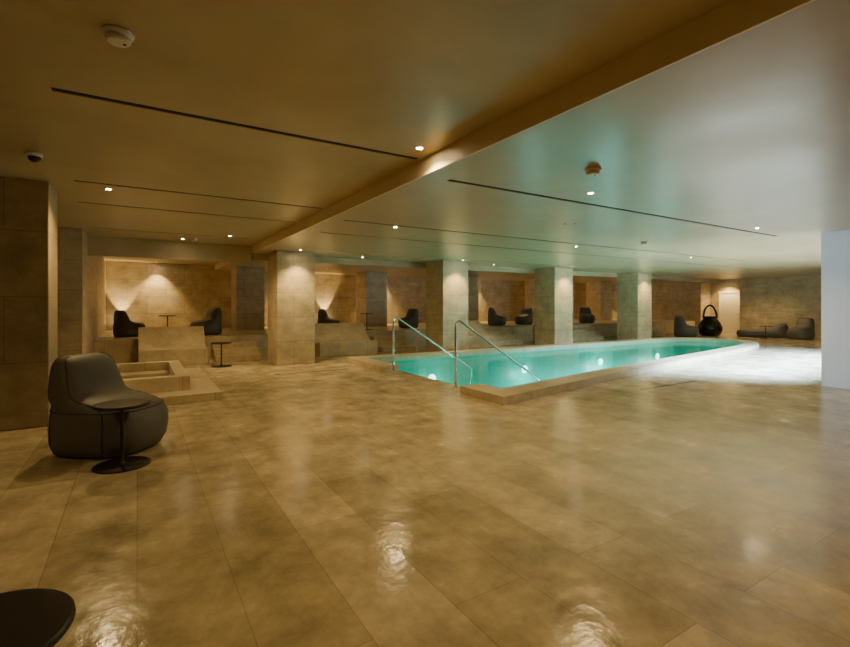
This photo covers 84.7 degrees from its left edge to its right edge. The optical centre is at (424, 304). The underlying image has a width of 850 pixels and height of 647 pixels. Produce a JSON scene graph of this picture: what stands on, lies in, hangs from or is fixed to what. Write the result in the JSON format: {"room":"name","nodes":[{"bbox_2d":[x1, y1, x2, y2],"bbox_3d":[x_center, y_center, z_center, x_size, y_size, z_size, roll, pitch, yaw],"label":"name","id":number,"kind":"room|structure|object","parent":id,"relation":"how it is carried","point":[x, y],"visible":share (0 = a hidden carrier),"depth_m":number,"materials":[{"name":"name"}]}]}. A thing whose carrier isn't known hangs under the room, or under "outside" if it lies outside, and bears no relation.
{"room":"indoor swimming pool","nodes":[
{"label":"indoor swimming pool","id":0,"kind":"room"},
{"bbox_2d":[0,176,57,430],"bbox_3d":[-7.008,-0.015,4.752,5.070,3.030,0.750,0,0,-32],"label":"wall","id":1,"kind":"structure","parent":0,"point":[28,207],"depth_m":5.65,"materials":[{"name":"stone"}]},
{"bbox_2d":[58,227,105,356],"bbox_3d":[-9.447,-0.015,12.383,1.200,3.030,8.000,0,0,-32],"label":"wall","id":2,"kind":"structure","parent":0,"point":[81,276],"depth_m":9.26,"materials":[{"name":"stone"}]},
{"bbox_2d":[88,236,251,262],"bbox_3d":[-6.048,-1.314,11.315,3.460,0.428,0.290,0,0,-32],"label":"bulkhead","id":3,"kind":"object","parent":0,"point":[98,246],"visible":1,"depth_m":11.08,"materials":[{"name":"paint"}]},
{"bbox_2d":[106,261,612,329],"bbox_3d":[0.947,-0.065,23.681,30.500,3.130,0.300,0,0,-32],"label":"wall","id":4,"kind":"structure","parent":0,"point":[145,291],"depth_m":17.92,"materials":[{"name":"stone"}]},
{"bbox_2d":[0,0,730,264],"bbox_3d":[-5.536,-1.590,5.690,8.560,0.120,23.500,0,0,-32],"label":"ceiling","id":5,"kind":"structure","parent":0,"point":[245,121],"depth_m":3.32,"materials":[{"name":"paint"}]},
{"bbox_2d":[25,151,42,162],"bbox_3d":[-3.928,-1.483,4.685,0.144,0.094,0.144,0,0,-32],"label":"dome security camera","id":6,"kind":"object","parent":5,"relation":"attached to","point":[33,156],"visible":1,"depth_m":4.65,"materials":[{"name":"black plastic"}]},
{"bbox_2d":[101,24,134,47],"bbox_3d":[-1.721,-1.498,2.616,0.156,0.064,0.156,0,0,-32],"label":"smoke detector","id":7,"kind":"object","parent":5,"relation":"attached to","point":[118,36],"visible":1,"depth_m":2.58,"materials":[{"name":"white plastic"}]},
{"bbox_2d":[0,332,849,646],"bbox_3d":[5.367,1.500,12.718,34.500,0.001,24.000,0,0,-32],"label":"floor","id":8,"kind":"structure","parent":0,"point":[354,506],"depth_m":3.31,"materials":[{"name":"tile"}]},
{"bbox_2d":[0,588,75,646],"bbox_3d":[-1.251,1.208,1.284,0.470,0.583,0.470,0,0,-32],"label":"side table","id":9,"kind":"object","parent":8,"relation":"on","point":[34,617],"visible":1,"depth_m":1.37,"materials":[{"name":"grey metal"}]},
{"bbox_2d":[48,352,168,458],"bbox_3d":[-3.288,1.007,4.886,1.010,0.986,0.880,0,0,6],"label":"bean bag chair","id":10,"kind":"object","parent":8,"relation":"on","point":[77,382],"visible":0.98,"depth_m":4.58,"materials":[{"name":"grey"}]},
{"bbox_2d":[91,398,150,473],"bbox_3d":[-2.835,1.208,4.361,0.470,0.583,0.470,0,0,-32],"label":"side table","id":11,"kind":"object","parent":8,"relation":"on","point":[121,464],"visible":1,"depth_m":4.34,"materials":[{"name":"grey metal"}]},
{"bbox_2d":[116,360,221,404],"bbox_3d":[-4.963,1.319,8.254,2.070,0.359,3.340,0,0,-32],"label":"tub","id":12,"kind":"object","parent":8,"relation":"on","point":[169,381],"visible":0.55,"depth_m":7.47,"materials":[{"name":"stone"}]},
{"bbox_2d":[138,326,208,365],"bbox_3d":[-6.462,1.040,11.956,1.530,0.920,1.235,0,0,-32],"label":"chaise lounge","id":13,"kind":"object","parent":8,"relation":"on","point":[185,344],"visible":0.82,"depth_m":11.87,"materials":[{"name":"stone"}]},
{"bbox_2d":[211,342,231,367],"bbox_3d":[-4.975,1.208,11.384,0.470,0.583,0.470,0,0,-32],"label":"side table","id":14,"kind":"object","parent":8,"relation":"on","point":[221,343],"visible":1,"depth_m":11.37,"materials":[{"name":"grey metal"}]},
{"bbox_2d":[211,340,260,361],"bbox_3d":[-5.232,1.268,12.895,1.150,0.465,0.960,0,0,-32],"label":"stone steps","id":15,"kind":"structure","parent":8,"relation":"on","point":[237,350],"depth_m":12.74,"materials":[{"name":"stone"}]},
{"bbox_2d":[268,250,314,365],"bbox_3d":[-3.488,0.075,12.127,0.950,2.849,0.980,0,0,-32],"label":"stone column","id":16,"kind":"structure","parent":8,"relation":"on","point":[291,274],"depth_m":11.71,"materials":[{"name":"stone"}]},
{"bbox_2d":[315,323,377,356],"bbox_3d":[-2.557,1.040,14.368,1.850,0.920,1.235,0,0,-32],"label":"chaise lounge","id":17,"kind":"object","parent":8,"relation":"on","point":[331,339],"visible":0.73,"depth_m":14.21,"materials":[{"name":"stone"}]},
{"bbox_2d":[370,335,414,351],"bbox_3d":[-1.084,1.268,15.457,1.200,0.465,0.960,0,0,-32],"label":"stone steps","id":18,"kind":"structure","parent":8,"relation":"on","point":[384,342],"depth_m":15.32,"materials":[{"name":"stone"}]},
{"bbox_2d":[93,318,694,363],"bbox_3d":[2.023,1.190,21.054,27.428,0.619,5.299,0,0,-32],"label":"stone platform","id":19,"kind":"object","parent":8,"relation":"on","point":[121,349],"visible":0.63,"depth_m":16.10,"materials":[{"name":"stone"}]},
{"bbox_2d":[113,310,145,336],"bbox_3d":[-8.304,0.510,13.097,0.660,0.739,0.758,0,0,38],"label":"bean bag chair","id":20,"kind":"object","parent":19,"relation":"on","point":[123,326],"visible":0.94,"depth_m":12.79,"materials":[{"name":"grey fabric"}]},
{"bbox_2d":[158,315,176,326],"bbox_3d":[-7.455,0.589,13.496,0.470,0.583,0.470,0,0,-32],"label":"side table","id":21,"kind":"object","parent":19,"relation":"on","point":[158,315],"visible":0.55,"depth_m":13.41,"materials":[{"name":"grey metal"}]},
{"bbox_2d":[190,307,221,334],"bbox_3d":[-6.459,0.476,13.751,0.722,0.808,0.828,0,0,38],"label":"bean bag chair","id":22,"kind":"object","parent":19,"relation":"on","point":[212,323],"visible":0.88,"depth_m":13.64,"materials":[{"name":"grey fabric"}]},
{"bbox_2d":[231,266,264,329],"bbox_3d":[-6.404,-0.234,16.848,0.950,2.229,1.000,0,0,-32],"label":"stone column","id":23,"kind":"structure","parent":19,"relation":"on","point":[247,283],"depth_m":16.44,"materials":[{"name":"stone"}]},
{"bbox_2d":[317,309,339,323],"bbox_3d":[-3.309,0.510,16.046,0.758,0.739,0.660,0,0,-2],"label":"bean bag chair","id":24,"kind":"object","parent":19,"relation":"on","point":[323,317],"visible":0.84,"depth_m":15.79,"materials":[{"name":"grey fabric"}]},
{"bbox_2d":[360,313,372,329],"bbox_3d":[-2.084,0.589,16.696,0.470,0.583,0.470,0,0,-32],"label":"side table","id":25,"kind":"object","parent":19,"relation":"on","point":[360,313],"visible":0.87,"depth_m":16.58,"materials":[{"name":"grey metal"}]},
{"bbox_2d":[356,272,386,326],"bbox_3d":[-2.227,-0.234,19.429,0.950,2.229,1.000,0,0,-32],"label":"stone column","id":26,"kind":"structure","parent":19,"relation":"on","point":[371,287],"depth_m":19.04,"materials":[{"name":"stone"}]},
{"bbox_2d":[398,309,418,327],"bbox_3d":[-0.640,0.510,17.937,0.758,0.739,0.660,0,0,-42],"label":"bean bag chair","id":27,"kind":"object","parent":19,"relation":"on","point":[411,318],"visible":0.93,"depth_m":17.77,"materials":[{"name":"grey fabric"}]},
{"bbox_2d":[468,276,478,319],"bbox_3d":[1.840,-0.234,21.941,0.950,2.229,1.000,0,0,-32],"label":"stone column","id":28,"kind":"structure","parent":19,"relation":"on","point":[473,281],"depth_m":21.61,"materials":[{"name":"stone"}]},
{"bbox_2d":[488,308,505,325],"bbox_3d":[3.105,0.496,20.125,0.788,0.769,0.686,0,0,-2],"label":"bean bag chair","id":29,"kind":"object","parent":19,"relation":"on","point":[494,319],"visible":1,"depth_m":19.84,"materials":[{"name":"grey"}]},
{"bbox_2d":[515,307,532,324],"bbox_3d":[4.465,0.496,21.089,0.788,0.769,0.686,0,0,-42],"label":"bean bag chair","id":30,"kind":"object","parent":19,"relation":"on","point":[525,317],"visible":1,"depth_m":20.90,"materials":[{"name":"grey fabric"}]},
{"bbox_2d":[525,279,534,321],"bbox_3d":[5.949,-0.234,24.479,0.950,2.229,1.000,0,0,-32],"label":"stone column","id":31,"kind":"structure","parent":19,"relation":"on","point":[529,283],"depth_m":24.30,"materials":[{"name":"stone"}]},
{"bbox_2d":[579,307,594,322],"bbox_3d":[7.988,0.496,23.015,0.686,0.769,0.788,0,0,-2],"label":"bean bag chair","id":32,"kind":"object","parent":19,"relation":"on","point":[585,315],"visible":1,"depth_m":22.86,"materials":[{"name":"grey fabric"}]},
{"bbox_2d":[586,281,610,320],"bbox_3d":[10.076,-0.234,27.027,0.950,2.229,1.000,0,0,-32],"label":"wall","id":33,"kind":"structure","parent":19,"relation":"on","point":[598,293],"depth_m":26.65,"materials":[{"name":"stone"}]},
{"bbox_2d":[426,260,467,351],"bbox_3d":[0.690,0.075,14.707,0.950,2.849,0.980,0,0,-32],"label":"stone column","id":34,"kind":"structure","parent":8,"relation":"on","point":[446,281],"depth_m":14.34,"materials":[{"name":"stone"}]},
{"bbox_2d":[468,320,497,347],"bbox_3d":[1.548,1.040,16.903,1.800,0.920,1.235,0,0,-32],"label":"chaise lounge","id":35,"kind":"object","parent":8,"relation":"on","point":[474,341],"visible":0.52,"depth_m":16.72,"materials":[{"name":"stone"}]},
{"bbox_2d":[274,369,693,389],"bbox_3d":[1.047,1.498,9.580,8.589,0.004,1.296,0,0,13],"label":"floor drain grate","id":36,"kind":"object","parent":8,"relation":"on","point":[339,369],"visible":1,"depth_m":10.03,"materials":[{"name":"black"}]},
{"bbox_2d":[486,331,522,345],"bbox_3d":[2.957,1.268,17.953,1.300,0.465,0.960,0,0,-32],"label":"stone steps","id":37,"kind":"structure","parent":8,"relation":"on","point":[504,337],"depth_m":17.86,"materials":[{"name":"stone"}]},
{"bbox_2d":[345,337,758,404],"bbox_3d":[6.262,1.435,13.746,15.803,0.129,6.199,0,0,-32],"label":"pool coping","id":38,"kind":"object","parent":8,"relation":"on","point":[508,395],"visible":1,"depth_m":11.12,"materials":[{"name":"stone"}]},
{"bbox_2d":[535,267,572,344],"bbox_3d":[4.756,0.075,17.218,0.950,2.849,0.980,0,0,-32],"label":"stone column","id":39,"kind":"structure","parent":8,"relation":"on","point":[553,285],"depth_m":16.85,"materials":[{"name":"stone"}]},
{"bbox_2d":[534,319,586,341],"bbox_3d":[5.632,1.040,19.426,1.800,0.920,1.235,0,0,-32],"label":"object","id":40,"kind":"object","parent":8,"relation":"on","point":[578,336],"visible":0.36,"depth_m":19.20,"materials":[{"name":"stone"}]},
{"bbox_2d":[387,341,739,387],"bbox_3d":[6.237,2.125,13.787,14.902,1.250,5.204,0,0,-32],"label":"swimming pool","id":41,"kind":"object","parent":8,"relation":"in","point":[496,370],"visible":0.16,"depth_m":15.36,"materials":[{"name":"liquid"}]},
{"bbox_2d":[391,317,471,384],"bbox_3d":[0.209,1.507,11.001,2.267,2.465,0.110,0,0,-32],"label":"pool handrail","id":42,"kind":"object","parent":41,"relation":"on","point":[395,318],"visible":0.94,"depth_m":10.64,"materials":[{"name":"silver metal"}]},
{"bbox_2d":[428,374,435,379],"bbox_3d":[0.194,2.050,13.007,0.240,0.240,0.030,0,0,-32],"label":"underwater light","id":43,"kind":"object","parent":41,"relation":"attached to","point":[432,376],"visible":0.62,"depth_m":13.03,"materials":[{"name":"white"}]},
{"bbox_2d":[453,320,541,388],"bbox_3d":[1.470,1.507,8.959,2.267,2.465,0.110,0,0,-32],"label":"pool handrail","id":44,"kind":"object","parent":41,"relation":"on","point":[458,321],"visible":0.87,"depth_m":8.45,"materials":[{"name":"silver metal"}]},
{"bbox_2d":[573,328,603,339],"bbox_3d":[7.083,1.268,20.501,1.200,0.465,0.960,0,0,-32],"label":"stone steps","id":45,"kind":"structure","parent":8,"relation":"on","point":[591,335],"depth_m":20.43,"materials":[{"name":"stone"}]},
{"bbox_2d":[617,272,651,339],"bbox_3d":[8.866,0.075,19.757,0.950,2.849,0.980,0,0,-32],"label":"stone column","id":46,"kind":"structure","parent":8,"relation":"on","point":[634,289],"depth_m":19.41,"materials":[{"name":"stone"}]},
{"bbox_2d":[652,326,664,335],"bbox_3d":[10.912,1.268,22.866,1.400,0.465,0.960,0,0,-32],"label":"stone steps","id":47,"kind":"structure","parent":8,"relation":"on","point":[655,332],"depth_m":22.79,"materials":[{"name":"stone"}]},
{"bbox_2d":[673,316,698,336],"bbox_3d":[12.364,1.007,22.075,1.010,0.986,0.880,0,0,8],"label":"bean bag chair","id":48,"kind":"object","parent":8,"relation":"on","point":[681,329],"visible":1,"depth_m":21.75,"materials":[{"name":"grey"}]},
{"bbox_2d":[698,305,722,335],"bbox_3d":[13.858,0.738,22.664,1.060,1.525,1.060,0,0,8],"label":"vase","id":49,"kind":"object","parent":8,"relation":"on","point":[709,325],"visible":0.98,"depth_m":22.35,"materials":[{"name":"black ceramic"}]},
{"bbox_2d":[736,323,787,337],"bbox_3d":[15.866,1.170,21.896,2.080,0.660,1.000,0,0,28],"label":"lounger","id":50,"kind":"object","parent":8,"relation":"on","point":[779,330],"visible":0.9,"depth_m":21.46,"materials":[{"name":"grey fabric"}]},
{"bbox_2d":[759,326,771,338],"bbox_3d":[15.034,1.208,20.569,0.470,0.583,0.470,0,0,-32],"label":"side table","id":51,"kind":"object","parent":8,"relation":"on","point":[763,326],"visible":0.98,"depth_m":20.56,"materials":[{"name":"grey metal"}]},
{"bbox_2d":[786,318,814,339],"bbox_3d":[16.420,1.032,20.377,0.960,0.936,0.836,0,0,-12],"label":"bean bag chair","id":52,"kind":"object","parent":8,"relation":"on","point":[804,328],"visible":1,"depth_m":20.12,"materials":[{"name":"grey fabric"}]},
{"bbox_2d":[252,253,724,282],"bbox_3d":[5.633,-1.264,18.530,23.940,0.168,0.290,0,0,-32],"label":"bulkhead","id":53,"kind":"object","parent":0,"point":[255,256],"visible":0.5,"depth_m":15.81,"materials":[{"name":"paint"}]},
{"bbox_2d":[215,0,815,269],"bbox_3d":[-1.903,-1.440,7.934,0.020,0.180,23.500,0,0,-32],"label":"ceiling beam","id":54,"kind":"structure","parent":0,"point":[734,18],"depth_m":3.05,"materials":[{"name":"paint"}]},
{"bbox_2d":[216,0,849,283],"bbox_3d":[9.140,-1.410,14.755,25.940,0.120,23.500,0,0,-32],"label":"ceiling","id":55,"kind":"structure","parent":0,"point":[750,130],"depth_m":5.26,"materials":[{"name":"paint"}]},
{"bbox_2d":[585,167,600,175],"bbox_3d":[1.667,-1.318,4.627,0.156,0.064,0.156,0,0,-32],"label":"smoke detector","id":56,"kind":"object","parent":55,"relation":"attached to","point":[591,171],"visible":1,"depth_m":4.58,"materials":[{"name":"white plastic"}]},
{"bbox_2d":[613,275,820,337],"bbox_3d":[17.145,0.075,23.812,1.200,2.850,16.500,0,0,-32],"label":"wall","id":57,"kind":"structure","parent":0,"point":[772,301],"depth_m":23.62,"materials":[{"name":"stone"}]},
{"bbox_2d":[718,291,739,332],"bbox_3d":[16.609,0.385,25.333,0.110,2.230,1.210,0,0,-32],"label":"door","id":58,"kind":"structure","parent":57,"relation":"in","point":[728,302],"depth_m":25.38,"materials":[{"name":"beige wood"}]},
{"bbox_3d":[17.621,0.075,14.821,7.440,2.850,0.300,0,0,-32],"label":"wall","id":59,"kind":"structure","parent":0,"visible":0},
{"bbox_2d":[821,229,849,388],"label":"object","id":60,"kind":"structure","parent":59,"relation":"in","point":[835,245],"depth_m":8.49,"materials":[{"name":"white paint"}]}
]}

